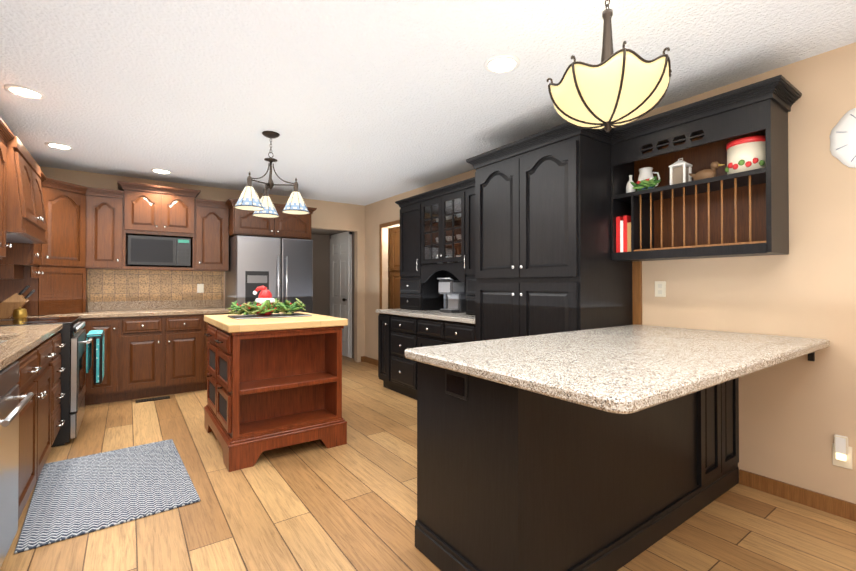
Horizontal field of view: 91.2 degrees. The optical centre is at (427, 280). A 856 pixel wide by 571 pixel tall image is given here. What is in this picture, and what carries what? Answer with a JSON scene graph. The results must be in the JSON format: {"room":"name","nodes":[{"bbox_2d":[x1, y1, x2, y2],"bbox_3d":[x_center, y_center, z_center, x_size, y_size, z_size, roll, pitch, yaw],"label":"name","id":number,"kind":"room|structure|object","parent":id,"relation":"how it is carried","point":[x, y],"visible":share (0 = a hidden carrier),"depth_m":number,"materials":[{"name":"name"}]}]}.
{"room":"kitchen","nodes":[
{"label":"kitchen","id":0,"kind":"room"},
{"bbox_2d":[40,166,364,361],"bbox_3d":[-2.635,0.028,5.457,4.170,2.440,0.100,0,-1,-36],"label":"wall","id":1,"kind":"structure","parent":0,"point":[94,180],"depth_m":6.08,"materials":[{"name":"beige paint"}]},
{"bbox_2d":[85,189,124,269],"bbox_3d":[-3.507,-0.521,4.554,0.315,0.783,0.340,0,-1,-36],"label":"upper cabinet","id":2,"kind":"object","parent":1,"relation":"attached to","point":[115,219],"depth_m":4.42,"materials":[{"name":"brown wood"}]},
{"bbox_2d":[87,269,223,310],"bbox_3d":[-3.455,0.075,4.793,2.038,0.507,0.020,0,-1,-36],"label":"backsplash","id":3,"kind":"structure","parent":1,"relation":"attached to","point":[130,289],"depth_m":4.94,"materials":[{"name":"tile"}]},
{"bbox_2d":[197,284,203,292],"bbox_3d":[-2.841,0.091,5.231,0.072,0.110,0.006,0,-1,-36],"label":"outlet","id":4,"kind":"object","parent":3,"relation":"attached to","point":[200,288],"visible":1,"depth_m":5.23,"materials":[{"name":"beige plastic"}]},
{"bbox_2d":[125,185,196,240],"bbox_3d":[-3.102,-0.764,4.846,0.654,0.493,0.340,0,-1,-36],"label":"upper cabinet","id":5,"kind":"object","parent":1,"relation":"attached to","point":[148,212],"depth_m":4.71,"materials":[{"name":"brown wood"}]},
{"bbox_2d":[127,235,190,267],"bbox_3d":[-3.096,-0.331,4.835,0.602,0.343,0.299,0,-1,-36],"label":"microwave","id":6,"kind":"object","parent":5,"relation":"in","point":[156,251],"visible":0.9,"depth_m":4.71,"materials":[{"name":"black plastic"}]},
{"bbox_2d":[189,201,228,270],"bbox_3d":[-2.676,-0.516,5.149,0.365,0.783,0.340,0,-1,-36],"label":"upper cabinet","id":7,"kind":"object","parent":1,"relation":"attached to","point":[210,248],"depth_m":5.01,"materials":[{"name":"brown wood"}]},
{"bbox_2d":[225,198,316,239],"bbox_3d":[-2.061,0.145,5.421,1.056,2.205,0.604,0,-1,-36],"label":"upper cabinet","id":8,"kind":"object","parent":1,"relation":"attached to","point":[247,223],"visible":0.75,"depth_m":5.19,"materials":[{"name":"brown wood"}]},
{"bbox_2d":[311,224,360,361],"bbox_3d":[-1.418,0.212,6.255,0.910,2.085,0.013,0,-1,-36],"label":"door frame","id":9,"kind":"structure","parent":1,"relation":"attached to","point":[358,230],"depth_m":6.49,"materials":[{"name":"beige paint"}]},
{"bbox_2d":[311,234,329,315],"bbox_3d":[-1.464,0.049,7.893,2.870,2.440,0.100,0,-1,-36],"label":"wall","id":10,"kind":"structure","parent":0,"point":[321,274],"depth_m":7.51,"materials":[{"name":"paint"}]},
{"bbox_2d":[311,228,345,234],"bbox_3d":[-1.797,-1.010,6.864,0.920,0.340,1.200,0,-1,-36],"label":"wall","id":11,"kind":"structure","parent":0,"point":[322,231],"depth_m":7.09,"materials":[{"name":"paint"}]},
{"bbox_2d":[0,355,855,570],"bbox_3d":[-0.114,1.259,3.315,5.990,0.060,9.100,0,-1,-36],"label":"floor","id":12,"kind":"structure","parent":0,"point":[318,505],"depth_m":2.16,"materials":[{"name":"brown wood"}]},
{"bbox_2d":[0,361,33,567],"bbox_3d":[-1.885,0.781,1.461,0.686,0.866,0.594,0,-1,-36],"label":"dishwasher","id":13,"kind":"object","parent":12,"relation":"on","point":[11,407],"visible":0.9,"depth_m":1.71,"materials":[{"name":"silver metal"}]},
{"bbox_2d":[15,334,54,519],"bbox_3d":[-2.407,0.785,2.121,0.645,0.868,1.080,0,-1,-36],"label":"base cabinet","id":14,"kind":"object","parent":12,"relation":"on","point":[40,420],"depth_m":2.26,"materials":[{"name":"brown wood"}]},
{"bbox_2d":[0,314,64,369],"bbox_3d":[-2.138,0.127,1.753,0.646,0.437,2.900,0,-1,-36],"label":"countertop","id":15,"kind":"structure","parent":14,"relation":"on","point":[17,342],"depth_m":2.39,"materials":[{"name":"stone"}]},
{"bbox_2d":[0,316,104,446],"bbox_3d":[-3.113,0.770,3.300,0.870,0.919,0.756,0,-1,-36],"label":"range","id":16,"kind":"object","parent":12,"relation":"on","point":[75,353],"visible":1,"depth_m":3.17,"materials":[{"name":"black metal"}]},
{"bbox_2d":[55,332,65,437],"bbox_3d":[-2.831,0.790,2.713,0.645,0.868,0.523,0,-1,-36],"label":"base cabinet","id":17,"kind":"object","parent":12,"relation":"on","point":[58,344],"depth_m":2.95,"materials":[{"name":"brown wood"}]},
{"bbox_2d":[82,317,129,404],"bbox_3d":[-3.421,0.805,4.423,0.431,0.868,0.635,0,-1,-36],"label":"base cabinet","id":18,"kind":"object","parent":12,"relation":"on","point":[115,385],"depth_m":4.22,"materials":[{"name":"brown wood"}]},
{"bbox_2d":[65,314,79,316],"bbox_3d":[-3.536,0.342,3.709,0.650,0.040,0.390,0,-1,-36],"label":"countertop","id":19,"kind":"structure","parent":18,"relation":"on","point":[66,315],"depth_m":4.00,"materials":[{"name":"stone"}]},
{"bbox_2d":[0,285,34,317],"bbox_3d":[-3.612,0.178,3.652,0.281,0.282,0.105,0,-1,-36],"label":"knife block","id":20,"kind":"object","parent":19,"relation":"on","point":[9,305],"visible":0.98,"depth_m":3.61,"materials":[{"name":"brown wood"}]},
{"bbox_2d":[12,307,26,317],"bbox_3d":[-3.495,0.270,3.590,0.092,0.098,0.092,0,-1,-36],"label":"canister","id":21,"kind":"object","parent":19,"relation":"on","point":[19,312],"visible":1,"depth_m":3.56,"materials":[{"name":"gold metal"}]},
{"bbox_2d":[14,439,200,553],"bbox_3d":[-1.907,1.216,2.548,0.790,0.014,1.191,0,-1,-36],"label":"rug","id":22,"kind":"object","parent":12,"relation":"on","point":[76,497],"visible":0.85,"depth_m":2.39,"materials":[{"name":"grey fabric"}]},
{"bbox_2d":[135,396,169,402],"bbox_3d":[-2.871,1.234,4.376,0.300,0.008,0.105,0,-1,-36],"label":"floor vent","id":23,"kind":"object","parent":12,"relation":"in","point":[152,399],"visible":1,"depth_m":4.36,"materials":[{"name":"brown metal"}]},
{"bbox_2d":[130,314,213,399],"bbox_3d":[-3.001,0.807,4.724,0.896,0.868,0.635,0,-1,-36],"label":"base cabinet","id":24,"kind":"object","parent":12,"relation":"on","point":[148,356],"depth_m":4.50,"materials":[{"name":"brown wood"}]},
{"bbox_2d":[68,307,230,318],"bbox_3d":[-3.273,0.349,4.530,2.033,0.040,0.640,0,-1,-36],"label":"countertop","id":25,"kind":"structure","parent":24,"relation":"on","point":[215,310],"depth_m":4.52,"materials":[{"name":"stone"}]},
{"bbox_2d":[0,178,86,315],"bbox_3d":[-3.805,-0.323,4.144,0.715,1.291,0.657,0,-1,-36],"label":"upper cabinet","id":26,"kind":"object","parent":25,"relation":"on","point":[59,286],"visible":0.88,"depth_m":4.08,"materials":[{"name":"brown wood"}]},
{"bbox_2d":[225,235,312,313],"bbox_3d":[-2.024,0.359,5.356,0.914,1.775,0.745,0,-1,-36],"label":"refrigerator","id":27,"kind":"object","parent":12,"relation":"on","point":[281,269],"visible":0.38,"depth_m":5.09,"materials":[{"name":"silver metal"}]},
{"bbox_2d":[204,323,346,471],"bbox_3d":[-1.251,0.785,3.354,0.882,0.890,1.064,0,-1,-36],"label":"kitchen island","id":28,"kind":"object","parent":12,"relation":"on","point":[270,390],"visible":0.94,"depth_m":3.06,"materials":[{"name":"brown wood"}]},
{"bbox_2d":[204,312,347,332],"bbox_3d":[-1.251,0.313,3.358,0.830,0.051,1.070,0,-1,-36],"label":"island countertop","id":29,"kind":"structure","parent":28,"relation":"on","point":[224,322],"depth_m":3.00,"materials":[{"name":"beige wood"}]},
{"bbox_2d":[227,286,311,318],"bbox_3d":[-1.298,0.162,3.406,0.631,0.251,0.400,0,-1,-36],"label":"centerpiece","id":30,"kind":"object","parent":29,"relation":"on","point":[266,305],"visible":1,"depth_m":3.35,"materials":[{"name":"green plant"}]},
{"bbox_2d":[388,227,399,308],"bbox_3d":[-0.231,0.195,6.899,0.620,2.130,0.584,0,-1,-36],"label":"door","id":31,"kind":"structure","parent":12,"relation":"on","point":[394,277],"depth_m":6.83,"materials":[{"name":"brown wood"}]},
{"bbox_2d":[378,313,474,399],"bbox_3d":[0.150,0.804,4.369,0.679,0.868,1.700,0,-1,-36],"label":"base cabinet","id":32,"kind":"object","parent":12,"relation":"on","point":[398,335],"visible":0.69,"depth_m":4.39,"materials":[{"name":"paint"}]},
{"bbox_2d":[376,308,474,323],"bbox_3d":[0.154,0.348,4.392,0.650,0.040,1.723,0,-1,-36],"label":"countertop","id":33,"kind":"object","parent":32,"relation":"on","point":[462,317],"visible":0.56,"depth_m":4.19,"materials":[{"name":"stone"}]},
{"bbox_2d":[395,177,475,314],"bbox_3d":[0.257,-0.317,4.461,0.409,1.287,1.707,0,-1,-36],"label":"hutch cabinet","id":34,"kind":"object","parent":33,"relation":"on","point":[437,232],"visible":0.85,"depth_m":4.58,"materials":[{"name":"paint"}]},
{"bbox_2d":[437,278,465,312],"bbox_3d":[0.263,0.146,4.447,0.303,0.360,0.283,0,-1,-36],"label":"coffee maker","id":35,"kind":"object","parent":33,"relation":"on","point":[453,291],"visible":0.9,"depth_m":4.35,"materials":[{"name":"grey metal"}]},
{"bbox_2d":[466,122,632,340],"bbox_3d":[0.928,0.102,3.271,0.699,2.255,1.114,0,-1,-36],"label":"pantry cabinet","id":36,"kind":"object","parent":12,"relation":"on","point":[545,263],"visible":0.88,"depth_m":2.93,"materials":[{"name":"paint"}]},
{"bbox_2d":[415,352,814,570],"bbox_3d":[1.009,0.784,2.088,1.936,0.869,0.981,0,-1,-36],"label":"base cabinet","id":37,"kind":"object","parent":12,"relation":"on","point":[510,478],"visible":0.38,"depth_m":1.71,"materials":[{"name":"black paint"}]},
{"bbox_2d":[405,324,829,413],"bbox_3d":[1.000,0.328,2.051,2.000,0.040,1.045,0,-1,-36],"label":"countertop","id":38,"kind":"structure","parent":37,"relation":"on","point":[628,369],"depth_m":1.62,"materials":[{"name":"stone"}]},
{"bbox_2d":[0,0,855,205],"bbox_3d":[-0.114,-1.240,3.336,5.990,0.060,9.100,0,-1,-36],"label":"ceiling","id":39,"kind":"structure","parent":0,"point":[362,102],"depth_m":2.45,"materials":[{"name":"white paint"}]},
{"bbox_2d":[4,84,45,98],"bbox_3d":[-2.583,-1.210,2.688,0.196,0.012,0.196,0,-1,-36],"label":"recessed light","id":40,"kind":"object","parent":39,"relation":"in","point":[24,91],"visible":1,"depth_m":2.68,"materials":[{"name":"white paint"}]},
{"bbox_2d":[45,142,73,149],"bbox_3d":[-3.283,-1.201,3.736,0.196,0.012,0.196,0,-1,-36],"label":"recessed light","id":41,"kind":"object","parent":39,"relation":"in","point":[59,145],"visible":1,"depth_m":3.72,"materials":[{"name":"white paint"}]},
{"bbox_2d":[151,168,171,173],"bbox_3d":[-2.903,-1.194,4.562,0.196,0.012,0.196,0,-1,-36],"label":"recessed light","id":42,"kind":"object","parent":39,"relation":"in","point":[162,171],"visible":1,"depth_m":4.55,"materials":[{"name":"white paint"}]},
{"bbox_2d":[234,131,309,217],"bbox_3d":[-1.321,-0.885,3.471,0.574,0.645,0.539,0,-1,-36],"label":"chandelier","id":43,"kind":"object","parent":39,"relation":"hanging from","point":[250,200],"visible":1,"depth_m":3.40,"materials":[{"name":"white glass"}]},
{"bbox_2d":[484,54,519,72],"bbox_3d":[0.414,-1.213,2.349,0.196,0.012,0.196,0,-1,-36],"label":"recessed light","id":44,"kind":"object","parent":39,"relation":"in","point":[503,63],"visible":1,"depth_m":2.34,"materials":[{"name":"white paint"}]},
{"bbox_2d":[547,0,671,131],"bbox_3d":[0.720,-0.909,1.679,0.475,0.628,0.475,0,-1,-36],"label":"pendant light","id":45,"kind":"object","parent":39,"relation":"hanging from","point":[623,86],"visible":1,"depth_m":1.55,"materials":[{"name":"beige glass"}]},
{"bbox_2d":[333,42,855,503],"bbox_3d":[0.871,0.015,4.030,0.130,2.440,8.900,0,-1,-36],"label":"wall","id":46,"kind":"structure","parent":0,"point":[796,415],"depth_m":2.33,"materials":[{"name":"beige paint"}]},
{"bbox_2d":[330,231,351,357],"bbox_3d":[-1.552,0.218,7.201,0.112,2.090,0.880,0,-1,-36],"label":"hall door","id":47,"kind":"structure","parent":46,"relation":"in","point":[340,275],"depth_m":7.10,"materials":[{"name":"white paint"}]},
{"bbox_2d":[363,356,377,365],"bbox_3d":[-0.856,1.213,6.356,0.018,0.085,0.489,0,-1,-36],"label":"baseboard","id":48,"kind":"structure","parent":46,"relation":"attached to","point":[365,359],"depth_m":6.37,"materials":[{"name":"brown wood"}]},
{"bbox_2d":[379,220,399,308],"bbox_3d":[-0.416,0.208,5.752,0.013,2.085,1.010,0,-1,-36],"label":"door frame","id":49,"kind":"structure","parent":46,"relation":"attached to","point":[388,224],"depth_m":6.13,"materials":[{"name":"beige paint"}]},
{"bbox_2d":[632,261,641,324],"bbox_3d":[1.519,0.086,3.042,0.020,0.455,0.060,0,-1,-36],"label":"trim","id":50,"kind":"structure","parent":46,"relation":"attached to","point":[637,289],"depth_m":3.03,"materials":[{"name":"brown wood"}]},
{"bbox_2d":[655,281,665,296],"bbox_3d":[1.617,0.056,2.918,0.008,0.110,0.073,0,-1,-36],"label":"outlet","id":51,"kind":"object","parent":46,"relation":"attached to","point":[660,288],"visible":1,"depth_m":2.91,"materials":[{"name":"beige plastic"}]},
{"bbox_2d":[611,75,801,261],"bbox_3d":[1.638,-0.587,2.586,0.349,0.889,0.948,0,-1,-36],"label":"wall shelf","id":52,"kind":"object","parent":46,"relation":"attached to","point":[721,213],"visible":0.98,"depth_m":2.53,"materials":[{"name":"paint"}]},
{"bbox_2d":[616,215,630,252],"bbox_3d":[1.408,-0.310,2.912,0.180,0.270,0.108,0,-1,-36],"label":"books","id":53,"kind":"object","parent":52,"relation":"in","point":[623,233],"visible":0.38,"depth_m":2.86,"materials":[{"name":"red paper"}]},
{"bbox_2d":[626,175,634,192],"bbox_3d":[1.419,-0.664,2.934,0.060,0.150,0.058,0,-1,-36],"label":"bottle","id":54,"kind":"object","parent":52,"relation":"in","point":[629,186],"visible":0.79,"depth_m":2.92,"materials":[{"name":"white ceramic"}]},
{"bbox_2d":[630,176,660,190],"bbox_3d":[1.417,-0.631,2.722,0.123,0.080,0.162,0,-1,-36],"label":"flower sprig","id":55,"kind":"object","parent":52,"relation":"in","point":[646,183],"visible":1,"depth_m":2.71,"materials":[{"name":"green plant"}]},
{"bbox_2d":[637,167,659,190],"bbox_3d":[1.498,-0.678,2.842,0.108,0.175,0.150,0,-1,-36],"label":"pitcher","id":56,"kind":"object","parent":52,"relation":"in","point":[646,173],"visible":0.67,"depth_m":2.82,"materials":[{"name":"white ceramic"}]},
{"bbox_2d":[669,158,692,184],"bbox_3d":[1.598,-0.684,2.650,0.098,0.184,0.098,0,-1,-36],"label":"decorative lantern","id":57,"kind":"object","parent":52,"relation":"in","point":[680,170],"visible":0.67,"depth_m":2.63,"materials":[{"name":"white paint"}]},
{"bbox_2d":[689,162,724,180],"bbox_3d":[1.681,-0.652,2.533,0.060,0.119,0.193,0,-1,-36],"label":"duck","id":58,"kind":"object","parent":52,"relation":"in","point":[705,173],"visible":0.83,"depth_m":2.51},
{"bbox_2d":[725,135,765,173],"bbox_3d":[1.812,-0.692,2.373,0.206,0.195,0.202,0,-1,-36],"label":"tin","id":59,"kind":"object","parent":52,"relation":"in","point":[746,154],"visible":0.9,"depth_m":2.30,"materials":[{"name":"beige metal"}]},
{"bbox_2d":[739,469,855,521],"bbox_3d":[2.651,1.171,1.458,0.014,0.085,2.640,0,-1,-36],"label":"baseboard","id":60,"kind":"structure","parent":46,"relation":"attached to","point":[825,503],"depth_m":2.30,"materials":[{"name":"brown wood"}]},
{"bbox_2d":[832,435,852,469],"bbox_3d":[2.133,0.882,2.162,0.039,0.165,0.075,0,-1,-36],"label":"outlet","id":61,"kind":"object","parent":46,"relation":"attached to","point":[841,453],"visible":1,"depth_m":2.15,"materials":[{"name":"beige plastic"}]},
{"bbox_2d":[830,108,855,167],"bbox_3d":[2.212,-0.731,2.070,0.033,0.353,0.341,0,-1,-36],"label":"clock","id":62,"kind":"object","parent":46,"relation":"attached to","point":[843,141],"visible":1,"depth_m":2.15,"materials":[{"name":"white plastic"}]},
{"bbox_3d":[-2.509,-0.005,1.612,0.100,2.440,9.100,0,-1,-36],"label":"wall","id":63,"kind":"structure","parent":0,"visible":0},
{"bbox_2d":[0,129,11,260],"bbox_3d":[-2.822,-0.539,2.484,0.380,0.782,0.516,0,-1,-36],"label":"upper cabinet","id":64,"kind":"object","parent":63,"relation":"attached to","point":[5,248],"depth_m":2.75,"materials":[{"name":"brown wood"}]},
{"bbox_2d":[0,177,41,268],"bbox_3d":[-3.653,-0.529,3.646,0.380,0.782,0.408,0,-1,-36],"label":"upper cabinet","id":65,"kind":"object","parent":63,"relation":"attached to","point":[15,258],"depth_m":3.56,"materials":[{"name":"brown wood"}]},
{"bbox_2d":[6,136,46,243],"bbox_3d":[-3.203,-0.649,3.122,0.501,0.657,0.960,0,-1,-36],"label":"upper cabinet","id":66,"kind":"object","parent":63,"relation":"attached to","point":[25,217],"visible":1,"depth_m":2.96,"materials":[{"name":"brown wood"}]}
]}

